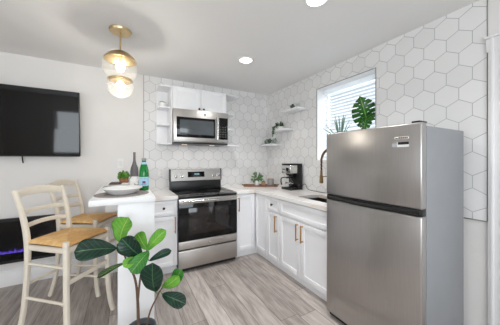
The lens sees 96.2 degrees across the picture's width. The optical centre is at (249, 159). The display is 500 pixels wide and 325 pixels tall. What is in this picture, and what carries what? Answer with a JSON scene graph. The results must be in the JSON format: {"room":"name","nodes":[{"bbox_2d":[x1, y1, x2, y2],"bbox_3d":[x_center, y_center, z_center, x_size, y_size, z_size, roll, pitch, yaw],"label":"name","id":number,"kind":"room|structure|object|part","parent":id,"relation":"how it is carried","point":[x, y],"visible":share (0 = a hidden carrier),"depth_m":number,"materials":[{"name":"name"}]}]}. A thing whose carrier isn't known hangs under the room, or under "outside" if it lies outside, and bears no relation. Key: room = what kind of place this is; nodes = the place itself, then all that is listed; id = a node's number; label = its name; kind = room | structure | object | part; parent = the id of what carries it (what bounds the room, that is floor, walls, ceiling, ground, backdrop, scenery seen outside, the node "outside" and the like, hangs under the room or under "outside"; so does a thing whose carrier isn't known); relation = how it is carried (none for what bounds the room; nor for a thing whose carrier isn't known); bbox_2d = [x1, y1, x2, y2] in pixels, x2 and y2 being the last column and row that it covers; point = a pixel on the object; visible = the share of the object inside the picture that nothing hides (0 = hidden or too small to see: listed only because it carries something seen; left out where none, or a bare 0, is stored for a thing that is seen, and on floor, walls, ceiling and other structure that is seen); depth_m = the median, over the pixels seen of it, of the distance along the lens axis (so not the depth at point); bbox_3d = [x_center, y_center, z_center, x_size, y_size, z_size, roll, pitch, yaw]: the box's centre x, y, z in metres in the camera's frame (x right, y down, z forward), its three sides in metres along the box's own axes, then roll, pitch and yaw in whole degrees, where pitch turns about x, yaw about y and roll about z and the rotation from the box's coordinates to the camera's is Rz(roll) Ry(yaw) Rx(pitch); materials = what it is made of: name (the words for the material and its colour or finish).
{"room":"kitchen","nodes":[
{"label":"kitchen","id":0,"kind":"room"},
{"bbox_2d":[0,52,267,270],"bbox_3d":[-1.984,0.108,2.884,5.650,2.520,0.200,0,0,-29],"label":"wall","id":1,"kind":"structure","parent":0,"point":[111,127],"depth_m":2.87,"materials":[{"name":"paint"}]},
{"bbox_2d":[0,214,55,264],"bbox_3d":[-2.890,0.875,2.240,1.548,0.473,0.054,0,0,-29],"label":"electric fireplace","id":2,"kind":"object","parent":1,"relation":"attached to","point":[11,236],"visible":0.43,"depth_m":2.42,"materials":[{"name":"black glass"}]},
{"bbox_2d":[0,84,80,162],"bbox_3d":[-2.595,-0.367,2.342,1.324,0.821,0.137,0,0,-29],"label":"television","id":3,"kind":"object","parent":1,"relation":"attached to","point":[41,122],"visible":1,"depth_m":2.45,"materials":[{"name":"black plastic"}]},
{"bbox_2d":[0,255,104,287],"bbox_3d":[-2.962,1.280,2.224,2.900,0.175,0.021,0,0,-29],"label":"baseboard","id":4,"kind":"structure","parent":1,"relation":"attached to","point":[10,277],"depth_m":2.51,"materials":[{"name":"white paint"}]},
{"bbox_2d":[117,159,123,167],"bbox_3d":[-1.696,0.053,2.932,0.074,0.120,0.011,0,0,-29],"label":"wall switch","id":5,"kind":"object","parent":1,"relation":"attached to","point":[120,162],"visible":1,"depth_m":2.93,"materials":[{"name":"white plastic"}]},
{"bbox_2d":[143,75,143,157],"bbox_3d":[-1.454,0.108,3.066,0.006,2.520,0.013,0,0,-29],"label":"trim","id":6,"kind":"structure","parent":1,"relation":"attached to","point":[143,75],"depth_m":3.06,"materials":[{"name":"grey tile"}]},
{"bbox_2d":[158,168,163,175],"bbox_3d":[-1.255,0.178,3.168,0.072,0.116,0.009,0,0,-29],"label":"wall outlet","id":7,"kind":"object","parent":1,"relation":"attached to","point":[160,170],"visible":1,"depth_m":3.16,"materials":[{"name":"white plastic"}]},
{"bbox_2d":[156,84,171,145],"bbox_3d":[-1.167,-0.582,3.044,0.158,0.770,0.308,0,0,-29],"label":"shelf unit","id":8,"kind":"object","parent":1,"relation":"attached to","point":[163,92],"visible":1,"depth_m":3.13,"materials":[{"name":"white paint"}]},
{"bbox_2d":[158,101,165,105],"bbox_3d":[-1.194,-0.745,3.059,0.104,0.089,0.104,0,0,-29],"label":"planter","id":9,"kind":"object","parent":8,"relation":"on","point":[161,103],"visible":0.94,"depth_m":3.02,"materials":[{"name":"white ceramic"}]},
{"bbox_2d":[172,86,225,112],"bbox_3d":[-0.751,-0.817,3.246,0.761,0.301,0.360,0,0,-29],"label":"upper cabinet","id":10,"kind":"object","parent":1,"relation":"attached to","point":[182,97],"visible":0.84,"depth_m":3.10,"materials":[{"name":"white paint"}]},
{"bbox_3d":[-0.851,-0.817,3.032,0.376,0.297,0.020,0,0,-29],"label":"door","id":11,"kind":"part","parent":10,"relation":"part of","materials":[{"name":"white paint"}]},
{"bbox_2d":[171,108,227,145],"bbox_3d":[-0.726,-0.430,3.201,0.759,0.456,0.461,0,0,-29],"label":"microwave","id":12,"kind":"object","parent":10,"relation":"attached to","point":[189,127],"visible":0.99,"depth_m":3.03,"materials":[{"name":"metal"}]},
{"bbox_3d":[-0.716,-0.422,3.008,0.519,0.266,0.005,0,0,-29],"label":"door glass","id":13,"kind":"part","parent":12,"relation":"part of","materials":[{"name":"black glass"}]},
{"bbox_3d":[-0.453,-0.432,3.124,0.030,0.317,0.059,0,0,-29],"label":"handle","id":14,"kind":"part","parent":12,"relation":"part of","materials":[{"name":"metal"}]},
{"bbox_3d":[-0.381,-0.432,3.194,0.138,0.306,0.005,0,0,-29],"label":"control panel","id":15,"kind":"part","parent":12,"relation":"part of","materials":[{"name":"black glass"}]},
{"bbox_3d":[-0.517,-0.817,3.218,0.376,0.297,0.020,0,0,-29],"label":"door","id":16,"kind":"part","parent":10,"relation":"part of","materials":[{"name":"white paint"}]},
{"bbox_2d":[219,94,238,146],"bbox_3d":[-0.324,-0.582,3.512,0.240,0.770,0.308,0,0,-29],"label":"shelf unit","id":17,"kind":"object","parent":1,"relation":"attached to","point":[230,98],"visible":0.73,"depth_m":3.45,"materials":[{"name":"white paint"}]},
{"bbox_2d":[129,317,155,324],"bbox_3d":[-0.729,1.246,1.498,0.192,0.245,0.192,0,0,-29],"label":"pot","id":18,"kind":"object","parent":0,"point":[143,321],"depth_m":1.57,"materials":[{"name":"grey ceramic"}]},
{"bbox_2d":[0,253,343,324],"bbox_3d":[-0.588,1.428,0.370,5.650,0.120,6.050,0,0,-29],"label":"floor","id":19,"kind":"structure","parent":0,"point":[249,289],"depth_m":2.16,"materials":[{"name":"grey wood"}]},
{"bbox_2d":[11,185,115,324],"bbox_3d":[-1.544,0.798,1.878,0.567,1.152,0.464,0,0,9],"label":"bar stool","id":20,"kind":"object","parent":19,"relation":"on","point":[65,241],"visible":0.98,"depth_m":1.73,"materials":[{"name":"wood"}]},
{"bbox_3d":[-1.766,0.806,1.733,0.139,1.135,0.037,0,0,0],"label":"leg","id":21,"kind":"part","parent":20,"relation":"part of","materials":[{"name":"beige paint"}]},
{"bbox_3d":[-1.799,0.263,1.918,0.051,0.081,0.369,0,0,9],"label":"rail","id":22,"kind":"part","parent":20,"relation":"part of","materials":[{"name":"beige paint"}]},
{"bbox_3d":[-1.754,0.413,1.911,0.051,0.044,0.363,0,0,9],"label":"rail","id":23,"kind":"part","parent":20,"relation":"part of","materials":[{"name":"beige paint"}]},
{"bbox_3d":[-1.729,0.517,1.907,0.051,0.048,0.364,0,0,9],"label":"rail","id":24,"kind":"part","parent":20,"relation":"part of","materials":[{"name":"beige paint"}]},
{"bbox_3d":[-1.711,0.806,2.084,0.139,1.135,0.037,0,0,18],"label":"leg","id":25,"kind":"part","parent":20,"relation":"part of","materials":[{"name":"beige paint"}]},
{"bbox_3d":[-1.335,0.992,1.639,0.088,0.763,0.042,0,0,36],"label":"leg","id":26,"kind":"part","parent":20,"relation":"part of","materials":[{"name":"beige paint"}]},
{"bbox_3d":[-1.506,0.676,1.872,0.396,0.047,0.406,0,0,9],"label":"seat frame","id":27,"kind":"part","parent":20,"relation":"part of","materials":[{"name":"beige paint"}]},
{"bbox_3d":[-1.506,0.641,1.872,0.406,0.063,0.424,0,0,9],"label":"seat","id":28,"kind":"part","parent":20,"relation":"part of","materials":[{"name":"wicker"}]},
{"bbox_3d":[-1.272,0.992,2.041,0.088,0.763,0.042,0,0,-18],"label":"leg","id":29,"kind":"part","parent":20,"relation":"part of","materials":[{"name":"beige paint"}]},
{"bbox_2d":[45,180,117,296],"bbox_3d":[-1.784,0.798,2.442,0.567,1.152,0.464,0,0,-2],"label":"bar stool","id":30,"kind":"object","parent":19,"relation":"on","point":[84,220],"visible":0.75,"depth_m":2.30,"materials":[{"name":"wood"}]},
{"bbox_3d":[-1.975,0.806,2.258,0.139,1.135,0.037,0,0,-11],"label":"leg","id":31,"kind":"part","parent":30,"relation":"part of","materials":[{"name":"beige paint"}]},
{"bbox_3d":[-2.042,0.263,2.433,0.051,0.081,0.369,0,0,-2],"label":"rail","id":32,"kind":"part","parent":30,"relation":"part of","materials":[{"name":"beige paint"}]},
{"bbox_3d":[-1.997,0.413,2.435,0.051,0.044,0.363,0,0,-2],"label":"rail","id":33,"kind":"part","parent":30,"relation":"part of","materials":[{"name":"beige paint"}]},
{"bbox_3d":[-1.972,0.517,2.436,0.051,0.048,0.364,0,0,-2],"label":"rail","id":34,"kind":"part","parent":30,"relation":"part of","materials":[{"name":"beige paint"}]},
{"bbox_3d":[-1.988,0.806,2.613,0.139,1.135,0.037,0,0,7],"label":"leg","id":35,"kind":"part","parent":30,"relation":"part of","materials":[{"name":"beige paint"}]},
{"bbox_3d":[-1.745,0.641,2.444,0.406,0.063,0.424,0,0,-2],"label":"seat","id":36,"kind":"part","parent":30,"relation":"part of","materials":[{"name":"wicker"}]},
{"bbox_3d":[-1.745,0.676,2.444,0.396,0.047,0.406,0,0,-2],"label":"seat frame","id":37,"kind":"part","parent":30,"relation":"part of","materials":[{"name":"beige paint"}]},
{"bbox_3d":[-1.534,0.992,2.248,0.088,0.763,0.042,0,0,25],"label":"leg","id":38,"kind":"part","parent":30,"relation":"part of","materials":[{"name":"beige paint"}]},
{"bbox_3d":[-1.549,0.992,2.655,0.088,0.763,0.042,0,0,-29],"label":"leg","id":39,"kind":"part","parent":30,"relation":"part of","materials":[{"name":"beige paint"}]},
{"bbox_2d":[88,182,154,324],"bbox_3d":[-1.304,0.833,2.327,0.442,1.070,1.427,0,0,-29],"label":"breakfast bar","id":40,"kind":"object","parent":19,"relation":"on","point":[140,209],"visible":0.48,"depth_m":1.76,"materials":[{"name":"white paint"}]},
{"bbox_3d":[-1.607,0.855,2.761,0.290,1.027,0.060,0,0,-29],"label":"panel","id":41,"kind":"part","parent":40,"relation":"part of","materials":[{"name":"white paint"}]},
{"bbox_2d":[94,190,148,197],"bbox_3d":[-1.096,0.295,1.930,0.414,0.005,0.414,0,0,-29],"label":"placemat","id":42,"kind":"object","parent":40,"relation":"on","point":[139,192],"visible":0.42,"depth_m":1.82,"materials":[{"name":"grey fabric"}]},
{"bbox_2d":[101,185,142,194],"bbox_3d":[-1.096,0.267,1.930,0.310,0.052,0.310,0,0,-29],"label":"plate","id":43,"kind":"object","parent":42,"relation":"on","point":[124,189],"visible":1,"depth_m":1.89,"materials":[{"name":"white ceramic"}]},
{"bbox_2d":[117,170,129,182],"bbox_3d":[-1.522,0.213,2.713,0.153,0.171,0.153,0,0,-29],"label":"boxwood plant","id":44,"kind":"object","parent":40,"relation":"on","point":[123,177],"visible":0.94,"depth_m":2.67,"materials":[{"name":"green plant"}]},
{"bbox_3d":[-1.524,0.263,2.716,0.112,0.070,0.112,0,0,-29],"label":"pot","id":45,"kind":"part","parent":44,"relation":"part of","materials":[{"name":"ceramic"}]},
{"bbox_2d":[129,176,138,184],"bbox_3d":[-1.217,0.240,2.348,0.096,0.116,0.096,0,0,-29],"label":"tumbler","id":46,"kind":"object","parent":40,"relation":"on","point":[133,180],"visible":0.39,"depth_m":2.31,"materials":[{"name":"white ceramic"}]},
{"bbox_3d":[-0.904,0.855,1.787,0.259,1.027,0.045,0,0,-29],"label":"panel","id":47,"kind":"part","parent":40,"relation":"part of","materials":[{"name":"white paint"}]},
{"bbox_2d":[139,158,148,190],"bbox_3d":[-1.021,0.143,2.159,0.089,0.309,0.090,0,0,-29],"label":"water bottle","id":48,"kind":"object","parent":40,"relation":"on","point":[143,172],"visible":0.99,"depth_m":2.13,"materials":[{"name":"green glass"}]},
{"bbox_3d":[-1.390,0.295,2.459,0.384,0.005,0.384,0,0,-29],"label":"placemat","id":49,"kind":"object","parent":40,"relation":"on","visible":0},
{"bbox_2d":[108,183,128,185],"bbox_3d":[-1.381,0.278,2.395,0.230,0.030,0.230,0,0,-29],"label":"plate","id":50,"kind":"object","parent":49,"relation":"on","point":[122,183],"visible":0.33,"depth_m":2.44,"materials":[{"name":"white ceramic"}]},
{"bbox_2d":[109,182,121,184],"bbox_3d":[-1.430,0.254,2.391,0.110,0.016,0.140,0,0,-23],"label":"napkin","id":51,"kind":"object","parent":50,"relation":"on","point":[111,183],"visible":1,"depth_m":2.34,"materials":[{"name":"brown fabric"}]},
{"bbox_2d":[130,152,138,176],"bbox_3d":[-1.340,0.108,2.600,0.086,0.380,0.086,0,0,-29],"label":"bottle vase","id":52,"kind":"object","parent":49,"relation":"on","point":[134,171],"visible":0.79,"depth_m":2.58,"materials":[{"name":"grey ceramic"}]},
{"bbox_2d":[74,217,185,324],"bbox_3d":[-0.746,0.877,1.474,0.666,0.981,0.237,0,0,-6],"label":"fiddle leaf fig","id":53,"kind":"object","parent":19,"relation":"on","point":[151,275],"visible":1,"depth_m":1.43,"materials":[{"name":"green plant"}]},
{"bbox_3d":[-0.796,0.858,1.484,0.130,0.621,0.021,0,0,-8],"label":"stem","id":54,"kind":"part","parent":53,"relation":"part of","materials":[{"name":"brown plant"}]},
{"bbox_3d":[-0.713,0.765,1.477,0.084,0.342,0.018,0,0,19],"label":"stem","id":55,"kind":"part","parent":53,"relation":"part of","materials":[{"name":"brown plant"}]},
{"bbox_3d":[-0.634,0.993,1.483,0.160,0.354,0.014,0,0,13],"label":"stem","id":56,"kind":"part","parent":53,"relation":"part of","materials":[{"name":"brown plant"}]},
{"bbox_2d":[154,199,176,273],"bbox_3d":[-1.143,0.922,2.852,0.319,0.892,0.660,0,0,-29],"label":"base cabinet","id":57,"kind":"object","parent":19,"relation":"on","point":[165,212],"visible":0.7,"depth_m":2.63,"materials":[{"name":"white paint"}]},
{"bbox_2d":[151,189,177,200],"bbox_3d":[-1.151,0.455,2.865,0.321,0.043,0.639,0,0,-29],"label":"countertop","id":58,"kind":"structure","parent":57,"relation":"on","point":[160,195],"depth_m":2.68,"materials":[{"name":"white stone"}]},
{"bbox_3d":[-1.006,0.571,2.605,0.313,0.170,0.020,0,0,-29],"label":"drawer","id":59,"kind":"part","parent":57,"relation":"part of","materials":[{"name":"white paint"}]},
{"bbox_2d":[169,168,236,270],"bbox_3d":[-0.653,0.756,3.093,0.774,1.224,0.715,0,0,-29],"label":"range","id":60,"kind":"object","parent":19,"relation":"on","point":[206,211],"visible":0.97,"depth_m":2.85,"materials":[{"name":"silver metal"}]},
{"bbox_2d":[172,188,236,197],"bbox_3d":[-0.649,0.455,3.086,0.762,0.016,0.593,0,0,-29],"label":"cooktop","id":61,"kind":"object","parent":60,"relation":"in","point":[180,192],"depth_m":3.02,"materials":[{"name":"black glass"}]},
{"bbox_3d":[-0.513,1.202,2.842,0.762,0.212,0.031,0,0,-29],"label":"storage drawer","id":62,"kind":"part","parent":60,"relation":"part of","materials":[{"name":"metal"}]},
{"bbox_3d":[-0.514,0.728,2.842,0.762,0.510,0.030,0,0,-29],"label":"oven door","id":63,"kind":"part","parent":60,"relation":"part of","materials":[{"name":"black glass"}]},
{"bbox_3d":[-0.513,1.034,2.842,0.762,0.094,0.031,0,0,-29],"label":"trim","id":64,"kind":"part","parent":60,"relation":"part of","materials":[{"name":"metal"}]},
{"bbox_3d":[-0.505,0.506,2.827,0.758,0.060,0.007,0,0,-29],"label":"door trim","id":65,"kind":"part","parent":60,"relation":"part of","materials":[{"name":"metal"}]},
{"bbox_3d":[-0.492,0.506,2.803,0.702,0.026,0.052,0,0,-29],"label":"handle","id":66,"kind":"part","parent":60,"relation":"part of","materials":[{"name":"metal"}]},
{"bbox_2d":[236,193,256,256],"bbox_3d":[-0.167,0.922,3.394,0.371,0.892,0.660,0,0,-29],"label":"base cabinet","id":67,"kind":"object","parent":19,"relation":"on","point":[245,240],"visible":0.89,"depth_m":3.13,"materials":[{"name":"white paint"}]},
{"bbox_2d":[255,193,271,262],"bbox_3d":[0.399,0.922,3.243,0.622,0.892,0.375,0,0,-29],"label":"base cabinet","id":68,"kind":"object","parent":19,"relation":"on","point":[261,210],"visible":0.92,"depth_m":3.06,"materials":[{"name":"white paint"}]},
{"bbox_3d":[0.155,0.872,3.063,0.020,0.772,0.291,0,0,-29],"label":"door","id":69,"kind":"part","parent":68,"relation":"part of","materials":[{"name":"white paint"}]},
{"bbox_2d":[267,196,283,270],"bbox_3d":[0.540,0.922,2.951,0.660,0.892,0.264,0,0,-29],"label":"base cabinet","id":70,"kind":"object","parent":19,"relation":"on","point":[273,214],"visible":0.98,"depth_m":2.81,"materials":[{"name":"white paint"}]},
{"bbox_3d":[0.293,0.964,2.814,0.020,0.587,0.259,0,0,-29],"label":"door","id":71,"kind":"part","parent":70,"relation":"part of","materials":[{"name":"white paint"}]},
{"bbox_3d":[0.293,0.571,2.814,0.020,0.170,0.259,0,0,-29],"label":"drawer","id":72,"kind":"part","parent":70,"relation":"part of","materials":[{"name":"white paint"}]},
{"bbox_2d":[279,198,326,301],"bbox_3d":[0.795,0.922,2.492,0.660,0.892,0.778,0,0,-29],"label":"base cabinet","id":73,"kind":"object","parent":19,"relation":"on","point":[302,229],"visible":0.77,"depth_m":2.32,"materials":[{"name":"white paint"}]},
{"bbox_2d":[221,183,326,210],"bbox_3d":[0.392,0.455,2.956,0.924,0.043,1.979,0,0,-29],"label":"countertop","id":74,"kind":"structure","parent":73,"relation":"on","point":[302,197],"depth_m":2.84,"materials":[{"name":"white stone"}]},
{"bbox_2d":[242,184,278,186],"bbox_3d":[0.167,0.417,3.604,0.593,0.033,0.150,0,0,0],"label":"serving tray","id":75,"kind":"object","parent":74,"relation":"on","point":[244,185],"visible":1,"depth_m":3.53,"materials":[{"name":"brown wood"}]},
{"bbox_2d":[251,172,263,184],"bbox_3d":[0.122,0.310,3.612,0.202,0.225,0.204,0,0,40],"label":"potted herb","id":76,"kind":"object","parent":75,"relation":"on","point":[256,181],"visible":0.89,"depth_m":3.58,"materials":[{"name":"green plant"}]},
{"bbox_2d":[267,178,273,184],"bbox_3d":[0.332,0.365,3.599,0.106,0.115,0.106,0,0,-29],"label":"candle jar","id":77,"kind":"object","parent":75,"relation":"on","point":[270,181],"visible":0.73,"depth_m":3.56,"materials":[{"name":"grey glass"}]},
{"bbox_2d":[280,163,323,192],"bbox_3d":[0.701,0.247,3.039,0.283,0.372,0.655,0,0,-29],"label":"coffee maker","id":78,"kind":"object","parent":74,"relation":"on","point":[293,171],"visible":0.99,"depth_m":3.18,"materials":[{"name":"black plastic"}]},
{"bbox_3d":[0.604,0.071,3.240,0.218,0.020,0.200,0,0,-29],"label":"lid","id":79,"kind":"part","parent":78,"relation":"part of","materials":[{"name":"black plastic"}]},
{"bbox_2d":[310,198,326,202],"bbox_3d":[0.822,0.579,2.486,0.344,0.207,0.494,0,0,-29],"label":"sink","id":80,"kind":"object","parent":74,"relation":"in","point":[316,199],"visible":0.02,"depth_m":2.74,"materials":[{"name":"metal"}]},
{"bbox_2d":[319,149,326,182],"bbox_3d":[0.926,0.155,2.605,0.269,0.556,0.120,0,0,-3],"label":"faucet","id":81,"kind":"object","parent":74,"relation":"on","point":[324,151],"visible":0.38,"depth_m":2.55,"materials":[{"name":"gold metal"}]},
{"bbox_3d":[0.450,0.964,2.533,0.020,0.587,0.367,0,0,-29],"label":"door","id":82,"kind":"part","parent":73,"relation":"part of","materials":[{"name":"white paint"}]},
{"bbox_3d":[0.548,0.571,2.356,0.020,0.170,0.773,0,0,-29],"label":"drawer","id":83,"kind":"part","parent":73,"relation":"part of","materials":[{"name":"white paint"}]},
{"bbox_3d":[0.638,0.964,2.193,0.020,0.587,0.401,0,0,-29],"label":"door","id":84,"kind":"part","parent":73,"relation":"part of","materials":[{"name":"white paint"}]},
{"bbox_2d":[327,120,463,324],"bbox_3d":[1.105,0.566,1.796,0.636,1.604,0.726,0,0,-29],"label":"refrigerator","id":85,"kind":"object","parent":19,"relation":"on","point":[395,193],"visible":1,"depth_m":1.53,"materials":[{"name":"metal"}]},
{"bbox_3d":[0.871,0.832,1.665,0.058,0.972,0.726,0,0,-29],"label":"door","id":86,"kind":"part","parent":85,"relation":"part of","materials":[{"name":"metal"}]},
{"bbox_3d":[0.871,0.040,1.665,0.058,0.528,0.726,0,0,-29],"label":"freezer door","id":87,"kind":"part","parent":85,"relation":"part of","materials":[{"name":"metal"}]},
{"bbox_2d":[0,0,478,94],"bbox_3d":[-0.588,-1.212,0.370,5.650,0.120,6.050,0,0,-29],"label":"ceiling","id":88,"kind":"structure","parent":0,"point":[202,42],"depth_m":2.05,"materials":[{"name":"white paint"}]},
{"bbox_2d":[103,24,137,95],"bbox_3d":[-1.158,-0.852,2.004,0.280,0.601,0.280,0,0,-29],"label":"pendant light","id":89,"kind":"object","parent":88,"relation":"hanging from","point":[120,58],"visible":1,"depth_m":1.99,"materials":[{"name":"gold metal"}]},
{"bbox_2d":[118,55,122,62],"bbox_3d":[-1.158,-0.902,2.004,0.032,0.070,0.032,0,0,-29],"label":"socket","id":90,"kind":"object","parent":89,"relation":"attached to","point":[120,58],"depth_m":1.99,"materials":[{"name":"gold metal"}]},
{"bbox_3d":[-1.158,-0.658,2.004,0.074,0.086,0.074,0,0,-29],"label":"bulb","id":91,"kind":"part","parent":89,"relation":"part of","materials":[{"name":"white glass"}]},
{"bbox_3d":[-1.158,-0.826,2.004,0.074,0.086,0.074,0,0,-29],"label":"bulb","id":92,"kind":"part","parent":89,"relation":"part of","materials":[{"name":"white glass"}]},
{"bbox_2d":[238,56,253,63],"bbox_3d":[-0.048,-1.148,2.601,0.184,0.008,0.184,0,0,-29],"label":"recessed light","id":93,"kind":"object","parent":88,"relation":"in","point":[245,59],"visible":1,"depth_m":2.60,"materials":[{"name":"white paint"}]},
{"bbox_2d":[304,0,328,7],"bbox_3d":[0.480,-1.148,1.609,0.184,0.008,0.184,0,0,-29],"label":"recessed light","id":94,"kind":"object","parent":88,"relation":"in","point":[309,3],"visible":1,"depth_m":1.65,"materials":[{"name":"white paint"}]},
{"bbox_2d":[268,0,499,324],"bbox_3d":[1.831,0.108,1.575,0.250,2.520,5.808,0,0,-29],"label":"wall","id":95,"kind":"structure","parent":0,"point":[435,72],"depth_m":1.86,"materials":[{"name":"tile"}]},
{"bbox_2d":[260,144,281,146],"bbox_3d":[0.347,-0.240,3.809,0.174,0.026,0.405,0,0,-29],"label":"wall shelf","id":96,"kind":"object","parent":95,"relation":"attached to","point":[264,145],"visible":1,"depth_m":3.69,"materials":[{"name":"white paint"}]},
{"bbox_2d":[271,128,292,132],"bbox_3d":[0.498,-0.455,3.538,0.174,0.026,0.355,0,0,-29],"label":"wall shelf","id":97,"kind":"object","parent":95,"relation":"attached to","point":[281,129],"visible":0.99,"depth_m":3.44,"materials":[{"name":"white paint"}]},
{"bbox_2d":[272,121,283,136],"bbox_3d":[0.448,-0.477,3.562,0.196,0.252,0.145,0,0,-29],"label":"trailing plant","id":98,"kind":"object","parent":97,"relation":"on","point":[277,123],"visible":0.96,"depth_m":3.54,"materials":[{"name":"green plant"}]},
{"bbox_2d":[281,106,306,113],"bbox_3d":[0.635,-0.717,3.291,0.174,0.026,0.370,0,0,-29],"label":"wall shelf","id":99,"kind":"object","parent":95,"relation":"attached to","point":[294,109],"visible":1,"depth_m":3.23,"materials":[{"name":"white paint"}]},
{"bbox_2d":[317,69,374,161],"bbox_3d":[1.181,-0.452,2.698,0.227,0.960,0.803,0,0,-29],"label":"window","id":100,"kind":"structure","parent":95,"relation":"in","point":[321,98],"depth_m":3.02,"materials":[{"name":"white paint"}]},
{"bbox_2d":[324,114,349,132],"bbox_3d":[1.046,-0.276,2.733,0.213,0.572,0.318,0,0,-29],"label":"aloe plant","id":101,"kind":"object","parent":100,"relation":"on","point":[343,122],"visible":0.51,"depth_m":2.69,"materials":[{"name":"green plant"}]},
{"bbox_2d":[324,74,374,157],"bbox_3d":[1.217,-0.474,2.719,0.060,0.905,0.771,0,0,-29],"label":"window blind","id":102,"kind":"object","parent":100,"relation":"attached to","point":[369,78],"visible":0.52,"depth_m":2.76,"materials":[{"name":"white plastic"}]},
{"bbox_2d":[352,95,374,128],"bbox_3d":[1.231,-0.329,2.399,0.208,0.679,0.258,0,0,-38],"label":"monstera plant","id":103,"kind":"object","parent":100,"relation":"on","point":[364,119],"visible":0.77,"depth_m":2.35,"materials":[{"name":"green plant"}]},
{"bbox_2d":[316,68,375,160],"bbox_3d":[1.095,-0.456,2.651,0.014,0.967,0.817,0,0,-29],"label":"trim","id":104,"kind":"structure","parent":95,"relation":"attached to","point":[373,68],"depth_m":2.68,"materials":[{"name":"grey metal"}]},
{"bbox_2d":[487,0,487,220],"bbox_3d":[1.683,-0.357,1.590,0.013,1.590,0.004,0,0,-29],"label":"trim","id":105,"kind":"structure","parent":95,"relation":"attached to","point":[487,0],"depth_m":1.58,"materials":[{"name":"grey metal"}]},
{"bbox_2d":[484,32,499,324],"bbox_3d":[1.933,0.254,1.133,0.141,2.228,1.056,0,0,-29],"label":"door frame","id":106,"kind":"structure","parent":95,"relation":"in","point":[492,41],"depth_m":1.55,"materials":[{"name":"white paint"}]}
]}

